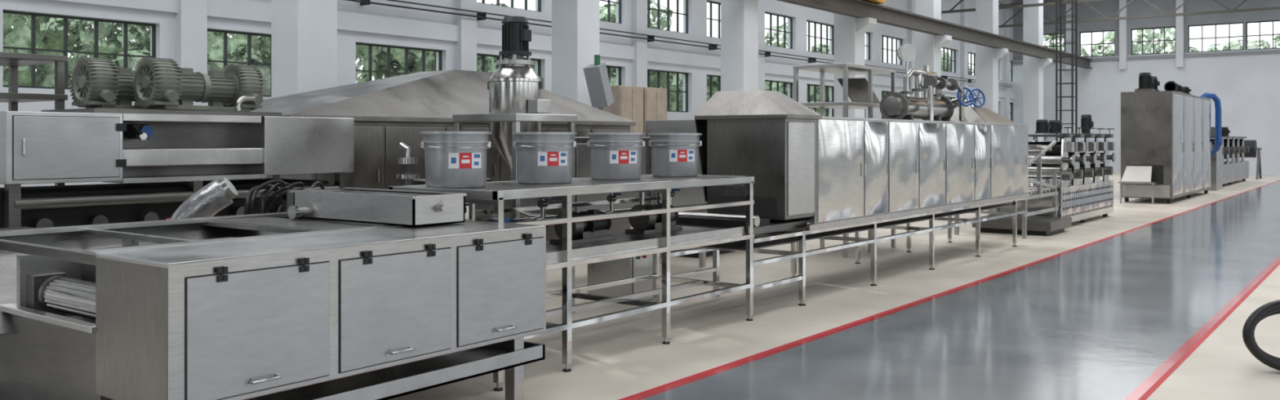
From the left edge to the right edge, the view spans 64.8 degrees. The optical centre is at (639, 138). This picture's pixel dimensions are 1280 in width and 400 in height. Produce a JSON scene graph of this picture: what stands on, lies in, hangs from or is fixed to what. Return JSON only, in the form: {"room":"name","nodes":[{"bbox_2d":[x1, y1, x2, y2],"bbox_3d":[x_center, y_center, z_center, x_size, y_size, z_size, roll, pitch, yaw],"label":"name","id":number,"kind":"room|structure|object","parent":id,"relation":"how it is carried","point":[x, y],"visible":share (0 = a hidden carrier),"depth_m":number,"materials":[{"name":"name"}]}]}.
{"room":"processing plant","nodes":[
{"label":"processing plant","id":0,"kind":"room"},
{"bbox_2d":[0,0,1015,187],"bbox_3d":[1.044,-2.700,27.535,0.480,8.600,61.150,0,0,37],"label":"wall","id":1,"kind":"structure","parent":0,"point":[182,26],"depth_m":21.94,"materials":[{"name":"white paint"}]},
{"bbox_2d":[3,9,155,89],"bbox_3d":[-8.428,-1.280,15.203,0.060,1.100,2.250,0,0,37],"label":"window","id":2,"kind":"structure","parent":1,"relation":"in","point":[33,49],"depth_m":15.02,"materials":[{"name":"black metal"}]},
{"bbox_2d":[207,28,271,97],"bbox_3d":[-6.616,-1.280,17.593,0.060,1.100,2.250,0,0,37],"label":"window","id":3,"kind":"structure","parent":1,"relation":"in","point":[225,61],"depth_m":17.32,"materials":[{"name":"black metal"}]},
{"bbox_2d":[355,42,441,80],"bbox_3d":[-4.804,-1.280,19.984,0.060,1.100,2.250,0,0,37],"label":"window","id":4,"kind":"structure","parent":1,"relation":"in","point":[370,71],"depth_m":19.81,"materials":[{"name":"black metal"}]},
{"bbox_2d":[476,53,540,77],"bbox_3d":[-2.992,-1.280,22.375,0.060,1.100,2.250,0,0,37],"label":"window","id":5,"kind":"structure","parent":1,"relation":"in","point":[482,55],"depth_m":22.14,"materials":[{"name":"black metal"}]},
{"bbox_2d":[478,0,540,12],"bbox_3d":[-2.992,-3.425,22.375,0.060,1.050,2.250,0,0,37],"label":"window","id":6,"kind":"structure","parent":1,"relation":"in","point":[482,1],"depth_m":22.54,"materials":[{"name":"black metal"}]},
{"bbox_2d":[599,0,621,23],"bbox_3d":[-1.180,-3.425,24.766,0.060,1.050,2.250,0,0,37],"label":"window","id":7,"kind":"structure","parent":1,"relation":"in","point":[609,2],"depth_m":25.30,"materials":[{"name":"black metal"}]},
{"bbox_2d":[605,65,621,85],"bbox_3d":[-1.180,-1.280,24.766,0.060,1.100,2.250,0,0,37],"label":"window","id":8,"kind":"structure","parent":1,"relation":"in","point":[607,66],"depth_m":25.45,"materials":[{"name":"black metal"}]},
{"bbox_2d":[647,69,688,112],"bbox_3d":[0.632,-1.280,27.157,0.060,1.100,2.250,0,0,37],"label":"window","id":9,"kind":"structure","parent":1,"relation":"in","point":[677,91],"depth_m":27.52,"materials":[{"name":"black metal"}]},
{"bbox_2d":[647,0,688,33],"bbox_3d":[0.632,-3.425,27.157,0.060,1.050,2.250,0,0,37],"label":"window","id":10,"kind":"structure","parent":1,"relation":"in","point":[658,10],"depth_m":27.31,"materials":[{"name":"black metal"}]},
{"bbox_2d":[345,0,1012,87],"bbox_3d":[0.550,-2.600,26.561,0.270,0.160,59.000,0,0,37],"label":"conduit","id":11,"kind":"object","parent":1,"relation":"attached to","point":[480,15],"visible":0.64,"depth_m":24.78,"materials":[{"name":"grey metal"}]},
{"bbox_2d":[706,0,720,38],"bbox_3d":[2.444,-3.425,29.548,0.060,1.050,2.250,0,0,37],"label":"window","id":12,"kind":"structure","parent":1,"relation":"in","point":[710,19],"depth_m":29.09,"materials":[{"name":"black metal"}]},
{"bbox_2d":[706,75,720,98],"bbox_3d":[2.444,-1.280,29.548,0.060,1.100,2.250,0,0,37],"label":"window","id":13,"kind":"structure","parent":1,"relation":"in","point":[710,93],"depth_m":29.02,"materials":[{"name":"black metal"}]},
{"bbox_2d":[764,12,792,48],"bbox_3d":[4.256,-3.425,31.938,0.060,1.050,2.250,0,0,37],"label":"window","id":14,"kind":"structure","parent":1,"relation":"in","point":[777,30],"depth_m":32.12,"materials":[{"name":"black metal"}]},
{"bbox_2d":[764,80,792,98],"bbox_3d":[4.256,-1.280,31.938,0.060,1.100,2.250,0,0,37],"label":"window","id":15,"kind":"structure","parent":1,"relation":"in","point":[771,82],"depth_m":32.33,"materials":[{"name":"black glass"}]},
{"bbox_2d":[806,20,834,55],"bbox_3d":[6.069,-3.425,34.329,0.060,1.050,2.250,0,0,37],"label":"window","id":16,"kind":"structure","parent":1,"relation":"in","point":[815,37],"depth_m":34.48,"materials":[{"name":"black metal"}]},
{"bbox_2d":[806,84,834,116],"bbox_3d":[6.069,-1.280,34.329,0.060,1.100,2.250,0,0,37],"label":"window","id":17,"kind":"structure","parent":1,"relation":"in","point":[809,85],"depth_m":34.77,"materials":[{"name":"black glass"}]},
{"bbox_2d":[864,31,870,60],"bbox_3d":[7.881,-3.425,36.720,0.060,1.050,2.250,0,0,37],"label":"window","id":18,"kind":"structure","parent":1,"relation":"in","point":[868,46],"depth_m":37.58,"materials":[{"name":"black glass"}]},
{"bbox_2d":[881,90,900,119],"bbox_3d":[9.693,-1.280,39.111,0.060,1.100,2.250,0,0,37],"label":"window","id":19,"kind":"structure","parent":1,"relation":"in","point":[882,91],"depth_m":38.58,"materials":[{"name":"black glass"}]},
{"bbox_2d":[881,35,902,65],"bbox_3d":[9.693,-3.425,39.111,0.060,1.050,2.250,0,0,37],"label":"window","id":20,"kind":"structure","parent":1,"relation":"in","point":[882,36],"depth_m":39.26,"materials":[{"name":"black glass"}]},
{"bbox_2d":[941,47,955,72],"bbox_3d":[13.317,-3.425,43.893,0.060,1.050,2.250,0,0,37],"label":"window","id":21,"kind":"structure","parent":1,"relation":"in","point":[944,48],"depth_m":44.06,"materials":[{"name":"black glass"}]},
{"bbox_2d":[968,52,975,75],"bbox_3d":[15.129,-3.425,46.284,0.060,1.050,2.250,0,0,37],"label":"window","id":22,"kind":"structure","parent":1,"relation":"in","point":[971,54],"depth_m":46.45,"materials":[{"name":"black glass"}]},
{"bbox_2d":[1009,60,1012,81],"bbox_3d":[18.753,-3.425,51.065,0.060,1.050,2.250,0,0,37],"label":"window","id":23,"kind":"structure","parent":1,"relation":"in","point":[1011,70],"depth_m":51.21,"materials":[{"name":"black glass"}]},
{"bbox_2d":[1009,102,1012,120],"bbox_3d":[18.753,-1.280,51.065,0.060,1.100,2.250,0,0,37],"label":"window","id":24,"kind":"structure","parent":1,"relation":"in","point":[1011,113],"depth_m":51.21,"materials":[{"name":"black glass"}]},
{"bbox_2d":[387,172,1279,399],"bbox_3d":[10.574,1.650,19.779,25.040,0.100,60.300,0,0,37],"label":"floor","id":25,"kind":"structure","parent":0,"point":[1143,300],"depth_m":8.84,"materials":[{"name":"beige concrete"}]},
{"bbox_2d":[0,226,37,231],"bbox_3d":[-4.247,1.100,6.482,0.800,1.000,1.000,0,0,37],"label":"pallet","id":26,"kind":"object","parent":25,"relation":"on","point":[15,228],"visible":0.09,"depth_m":6.77,"materials":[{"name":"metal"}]},
{"bbox_2d":[0,52,67,185],"bbox_3d":[-6.015,0.319,8.951,1.100,2.562,1.300,0,0,37],"label":"rack","id":27,"kind":"object","parent":25,"relation":"on","point":[13,60],"visible":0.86,"depth_m":9.10,"materials":[{"name":"metal"}]},
{"bbox_2d":[0,107,353,228],"bbox_3d":[-4.396,0.680,8.495,1.330,1.840,3.830,0,0,37],"label":"machine","id":28,"kind":"object","parent":25,"relation":"on","point":[158,159],"visible":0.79,"depth_m":8.21,"materials":[{"name":"metal"}]},
{"bbox_2d":[69,57,147,109],"bbox_3d":[-4.467,-0.463,8.577,0.498,0.435,0.526,0,0,37],"label":"motor","id":29,"kind":"object","parent":28,"relation":"on","point":[96,82],"visible":0.9,"depth_m":8.41,"materials":[{"name":"grey metal"}]},
{"bbox_2d":[131,57,210,111],"bbox_3d":[-3.939,-0.463,8.578,0.498,0.435,0.526,0,0,37],"label":"motor","id":30,"kind":"object","parent":28,"relation":"on","point":[159,83],"visible":0.98,"depth_m":8.44,"materials":[{"name":"grey metal"}]},
{"bbox_2d":[200,63,264,111],"bbox_3d":[-3.721,-0.463,9.098,0.498,0.435,0.526,0,0,37],"label":"motor","id":31,"kind":"object","parent":28,"relation":"on","point":[233,82],"visible":0.82,"depth_m":9.07,"materials":[{"name":"grey metal"}]},
{"bbox_2d":[235,95,255,111],"bbox_3d":[-3.474,-0.314,8.859,0.049,0.142,0.178,0,0,37],"label":"conduit","id":32,"kind":"object","parent":28,"relation":"on","point":[245,98],"visible":1,"depth_m":8.82,"materials":[{"name":"silver metal"}]},
{"bbox_2d":[166,177,238,219],"bbox_3d":[-3.229,0.887,6.905,0.896,1.237,0.220,0,0,-9],"label":"duct","id":33,"kind":"object","parent":25,"relation":"on","point":[216,195],"visible":0.34,"depth_m":6.87,"materials":[{"name":"metal"}]},
{"bbox_2d":[0,212,546,399],"bbox_3d":[-2.273,1.055,5.487,2.167,1.090,3.000,0,0,37],"label":"machine","id":34,"kind":"object","parent":25,"relation":"on","point":[265,306],"visible":0.99,"depth_m":4.99,"materials":[{"name":"metal"}]},
{"bbox_2d":[287,187,466,226],"bbox_3d":[-1.764,0.422,6.389,1.490,0.185,0.492,0,0,37],"label":"box","id":35,"kind":"object","parent":34,"relation":"on","point":[411,208],"visible":1,"depth_m":6.12,"materials":[{"name":"metal"}]},
{"bbox_2d":[243,179,324,214],"bbox_3d":[-2.575,0.932,7.416,0.214,1.280,0.836,0,0,37],"label":"cable bundle","id":36,"kind":"object","parent":25,"relation":"on","point":[282,193],"visible":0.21,"depth_m":7.27,"materials":[{"name":"black rubber"}]},
{"bbox_2d":[271,0,337,97],"bbox_3d":[-4.844,-2.700,14.551,0.660,8.600,0.660,0,0,37],"label":"concrete column","id":37,"kind":"structure","parent":25,"relation":"on","point":[304,33],"depth_m":14.31,"materials":[{"name":"paint"}]},
{"bbox_2d":[250,69,635,240],"bbox_3d":[-2.950,0.320,13.937,2.660,2.560,6.050,0,0,37],"label":"exhaust hood","id":38,"kind":"object","parent":25,"relation":"on","point":[386,113],"visible":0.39,"depth_m":12.41,"materials":[{"name":"metal"}]},
{"bbox_2d":[395,142,490,221],"bbox_3d":[-2.018,0.816,9.961,0.450,1.568,1.060,0,0,37],"label":"valve","id":39,"kind":"object","parent":25,"relation":"on","point":[407,163],"visible":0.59,"depth_m":9.63,"materials":[{"name":"metal"}]},
{"bbox_2d":[452,16,577,313],"bbox_3d":[-1.016,0.247,9.089,1.100,2.705,0.800,0,0,37],"label":"tank","id":40,"kind":"object","parent":25,"relation":"on","point":[516,104],"visible":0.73,"depth_m":9.01,"materials":[{"name":"metal"}]},
{"bbox_2d":[388,173,754,391],"bbox_3d":[-0.372,0.965,7.961,1.080,1.270,3.160,0,0,37],"label":"stand","id":41,"kind":"object","parent":25,"relation":"on","point":[584,238],"visible":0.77,"depth_m":7.85,"materials":[{"name":"metal"}]},
{"bbox_2d":[420,131,491,187],"bbox_3d":[-1.277,0.140,6.991,0.484,0.380,0.484,0,0,37],"label":"bucket","id":42,"kind":"object","parent":41,"relation":"on","point":[453,159],"visible":1,"depth_m":6.80,"materials":[{"name":"plastic"}]},
{"bbox_2d":[512,132,576,183],"bbox_3d":[-0.725,0.140,7.652,0.484,0.380,0.484,0,0,37],"label":"bucket","id":43,"kind":"object","parent":41,"relation":"on","point":[542,157],"visible":1,"depth_m":7.46,"materials":[{"name":"plastic"}]},
{"bbox_2d":[586,132,644,179],"bbox_3d":[-0.200,0.140,8.345,0.484,0.380,0.484,0,0,37],"label":"bucket","id":44,"kind":"object","parent":41,"relation":"on","point":[613,155],"visible":1,"depth_m":8.16,"materials":[{"name":"plastic"}]},
{"bbox_2d":[648,133,702,176],"bbox_3d":[0.314,0.140,9.023,0.484,0.380,0.484,0,0,37],"label":"bucket","id":45,"kind":"object","parent":41,"relation":"on","point":[673,154],"visible":1,"depth_m":8.84,"materials":[{"name":"plastic"}]},
{"bbox_2d":[551,0,599,108],"bbox_3d":[-1.232,-2.700,19.317,0.660,8.600,0.660,0,0,37],"label":"concrete column","id":46,"kind":"structure","parent":25,"relation":"on","point":[575,23],"depth_m":19.04,"materials":[{"name":"paint"}]},
{"bbox_2d":[582,54,613,110],"bbox_3d":[-0.873,0.100,17.225,1.000,3.000,1.000,0,0,37],"label":"control box","id":47,"kind":"object","parent":25,"relation":"on","point":[596,74],"visible":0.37,"depth_m":16.86,"materials":[{"name":"metal"}]},
{"bbox_2d":[520,137,706,267],"bbox_3d":[-0.226,0.790,11.778,0.812,1.620,2.700,0,0,37],"label":"housing","id":48,"kind":"object","parent":25,"relation":"on","point":[691,196],"visible":0.14,"depth_m":11.11,"materials":[{"name":"metal"}]},
{"bbox_2d":[587,253,652,301],"bbox_3d":[-0.177,1.290,10.047,0.580,0.620,0.400,0,0,37],"label":"junction box","id":49,"kind":"object","parent":25,"relation":"on","point":[631,267],"visible":0.36,"depth_m":9.87,"materials":[{"name":"metal"}]},
{"bbox_2d":[603,85,666,227],"bbox_3d":[-0.117,0.325,18.628,0.510,2.550,1.450,0,0,37],"label":"storage cabinet","id":50,"kind":"object","parent":25,"relation":"on","point":[638,104],"visible":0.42,"depth_m":18.33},
{"bbox_2d":[645,119,734,257],"bbox_3d":[0.868,0.670,14.274,0.940,1.860,1.400,0,0,37],"label":"tall cabinet","id":51,"kind":"object","parent":25,"relation":"on","point":[684,126],"visible":0.04,"depth_m":13.73,"materials":[{"name":"grey metal"}]},
{"bbox_2d":[720,0,758,91],"bbox_3d":[2.380,-2.700,24.082,0.660,8.600,0.660,0,0,37],"label":"concrete column","id":52,"kind":"structure","parent":25,"relation":"on","point":[739,18],"depth_m":23.84,"materials":[{"name":"paint"}]},
{"bbox_2d":[792,62,896,257],"bbox_3d":[2.953,0.290,14.450,0.810,2.620,1.660,0,0,37],"label":"rack","id":53,"kind":"object","parent":25,"relation":"on","point":[860,91],"visible":0.4,"depth_m":14.20,"materials":[{"name":"metal"}]},
{"bbox_2d":[660,89,1030,306],"bbox_3d":[3.081,0.565,12.484,1.090,2.070,8.180,0,0,37],"label":"oven","id":54,"kind":"object","parent":25,"relation":"on","point":[837,175],"visible":0.93,"depth_m":10.33,"materials":[{"name":"metal"}]},
{"bbox_2d":[879,43,985,121],"bbox_3d":[4.095,-0.745,14.015,0.576,1.050,2.565,0,0,37],"label":"pump","id":55,"kind":"object","parent":54,"relation":"on","point":[893,105],"visible":0.97,"depth_m":13.56,"materials":[{"name":"metal"}]},
{"bbox_2d":[834,13,876,118],"bbox_3d":[6.147,-2.700,28.730,1.050,8.600,0.660,0,0,37],"label":"concrete column","id":56,"kind":"structure","parent":25,"relation":"on","point":[849,32],"depth_m":28.59,"materials":[{"name":"paint"}]},
{"bbox_2d":[915,0,951,119],"bbox_3d":[9.760,-2.700,33.496,1.050,8.600,0.660,0,0,37],"label":"concrete column","id":57,"kind":"structure","parent":25,"relation":"on","point":[928,47],"depth_m":33.35,"materials":[{"name":"paint"}]},
{"bbox_2d":[975,0,1008,113],"bbox_3d":[13.372,-2.700,38.262,1.050,8.600,0.660,0,0,37],"label":"concrete column","id":58,"kind":"structure","parent":25,"relation":"on","point":[987,58],"depth_m":38.10,"materials":[{"name":"paint"}]},
{"bbox_2d":[777,0,1093,68],"bbox_3d":[9.662,-3.645,32.830,0.300,0.490,40.000,0,0,37],"label":"beam","id":59,"kind":"structure","parent":58,"relation":"on","point":[884,15],"depth_m":32.28,"materials":[{"name":"metal"}]},
{"bbox_2d":[863,0,885,4],"bbox_3d":[12.832,-4.300,22.145,18.300,0.800,4.000,0,0,37],"label":"crane","id":60,"kind":"object","parent":59,"relation":"on","point":[877,2],"visible":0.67,"depth_m":28.74,"materials":[{"name":"metal"}]},
{"bbox_2d":[954,140,1071,239],"bbox_3d":[6.355,0.700,17.142,1.380,1.800,2.000,0,0,37],"label":"machine","id":61,"kind":"object","parent":25,"relation":"on","point":[1028,224],"visible":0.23,"depth_m":16.95,"materials":[{"name":"metal"}]},
{"bbox_2d":[1022,0,1052,142],"bbox_3d":[16.984,-2.700,43.028,1.050,8.600,0.660,0,0,37],"label":"concrete column","id":62,"kind":"structure","parent":25,"relation":"on","point":[1033,16],"depth_m":42.87,"materials":[{"name":"paint"}]},
{"bbox_2d":[986,114,1115,222],"bbox_3d":[8.140,0.550,19.679,1.400,2.100,4.000,0,0,37],"label":"machine","id":63,"kind":"object","parent":25,"relation":"on","point":[1081,200],"visible":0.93,"depth_m":18.73,"materials":[{"name":"metal"}]},
{"bbox_2d":[1055,0,1077,142],"bbox_3d":[14.271,-2.700,33.728,0.550,8.600,0.550,0,0,37],"label":"lattice mast","id":64,"kind":"object","parent":25,"relation":"on","point":[1060,15],"visible":0.72,"depth_m":33.75,"materials":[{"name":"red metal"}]},
{"bbox_2d":[1118,72,1212,204],"bbox_3d":[14.333,-0.040,27.345,1.210,3.280,6.700,0,0,37],"label":"tall cabinet","id":65,"kind":"object","parent":25,"relation":"on","point":[1166,145],"visible":1,"depth_m":25.25,"materials":[{"name":"metal"}]},
{"bbox_2d":[1200,93,1222,191],"bbox_3d":[17.327,0.109,31.105,1.240,2.982,2.890,0,0,37],"label":"exhaust pipe","id":66,"kind":"object","parent":25,"relation":"on","point":[1216,153],"visible":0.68,"depth_m":31.11,"materials":[{"name":"metal"}]},
{"bbox_2d":[1210,126,1248,184],"bbox_3d":[20.522,0.585,35.892,1.350,2.030,8.000,0,0,37],"label":"machine","id":67,"kind":"object","parent":25,"relation":"on","point":[1233,171],"visible":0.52,"depth_m":35.73,"materials":[{"name":"metal"}]},
{"bbox_2d":[1235,140,1262,179],"bbox_3d":[24.285,0.834,40.318,1.000,1.568,1.272,0,0,37],"label":"stand","id":68,"kind":"object","parent":25,"relation":"on","point":[1253,149],"visible":0.44,"depth_m":40.01,"materials":[{"name":"metal"}]},
{"bbox_2d":[1242,299,1279,370],"bbox_3d":[4.497,1.350,6.949,0.726,0.497,0.241,0,0,-2],"label":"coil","id":69,"kind":"object","parent":25,"relation":"on","point":[1273,308],"visible":1,"depth_m":6.89,"materials":[{"name":"black rubber"}]},
{"bbox_2d":[1012,0,1279,175],"bbox_3d":[28.740,-2.700,43.497,24.740,8.600,0.550,0,0,37],"label":"wall","id":70,"kind":"structure","parent":0,"point":[1246,82],"depth_m":46.68,"materials":[{"name":"white paint"}]},
{"bbox_2d":[1043,33,1063,48],"bbox_3d":[20.264,-4.575,50.078,1.600,1.250,0.060,0,0,37],"label":"window","id":71,"kind":"structure","parent":70,"relation":"in","point":[1053,34],"depth_m":49.89,"materials":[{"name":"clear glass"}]},
{"bbox_2d":[1080,30,1114,57],"bbox_3d":[22.097,-4.575,48.689,1.600,1.250,0.060,0,0,37],"label":"window","id":72,"kind":"structure","parent":70,"relation":"in","point":[1103,43],"depth_m":48.73,"materials":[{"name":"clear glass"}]},
{"bbox_2d":[1131,26,1175,55],"bbox_3d":[24.049,-4.575,47.209,1.900,1.250,0.060,0,0,37],"label":"window","id":73,"kind":"structure","parent":70,"relation":"in","point":[1164,28],"depth_m":47.20,"materials":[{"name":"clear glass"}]},
{"bbox_2d":[1188,22,1243,52],"bbox_3d":[26.082,-4.575,45.669,2.200,1.250,0.060,0,0,37],"label":"window","id":74,"kind":"structure","parent":70,"relation":"in","point":[1229,24],"depth_m":45.64,"materials":[{"name":"clear glass"}]},
{"bbox_2d":[1246,20,1279,49],"bbox_3d":[28.034,-4.575,44.189,2.500,1.250,0.060,0,0,37],"label":"window","id":75,"kind":"structure","parent":70,"relation":"in","point":[1273,21],"depth_m":44.61,"materials":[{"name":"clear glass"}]},
{"bbox_3d":[20.581,-2.700,12.006,0.300,8.600,61.800,0,0,37],"label":"wall","id":76,"kind":"structure","parent":0,"visible":0},
{"bbox_2d":[942,0,1279,27],"bbox_3d":[22.443,-5.900,35.157,24.700,1.100,15.150,0,0,37],"label":"roof truss","id":77,"kind":"object","parent":76,"relation":"attached to","point":[1011,5],"visible":0.84,"depth_m":43.59,"materials":[{"name":"metal"}]},
{"bbox_3d":[9.187,1.725,36.954,90.000,0.150,110.000,0,0,37],"label":"ground","id":78,"kind":"structure","parent":0,"visible":0},
{"bbox_2d":[3,0,1279,119],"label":"windows","id":79,"kind":"structure","parent":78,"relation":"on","point":[109,42],"depth_m":22.05,"materials":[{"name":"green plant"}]}
]}

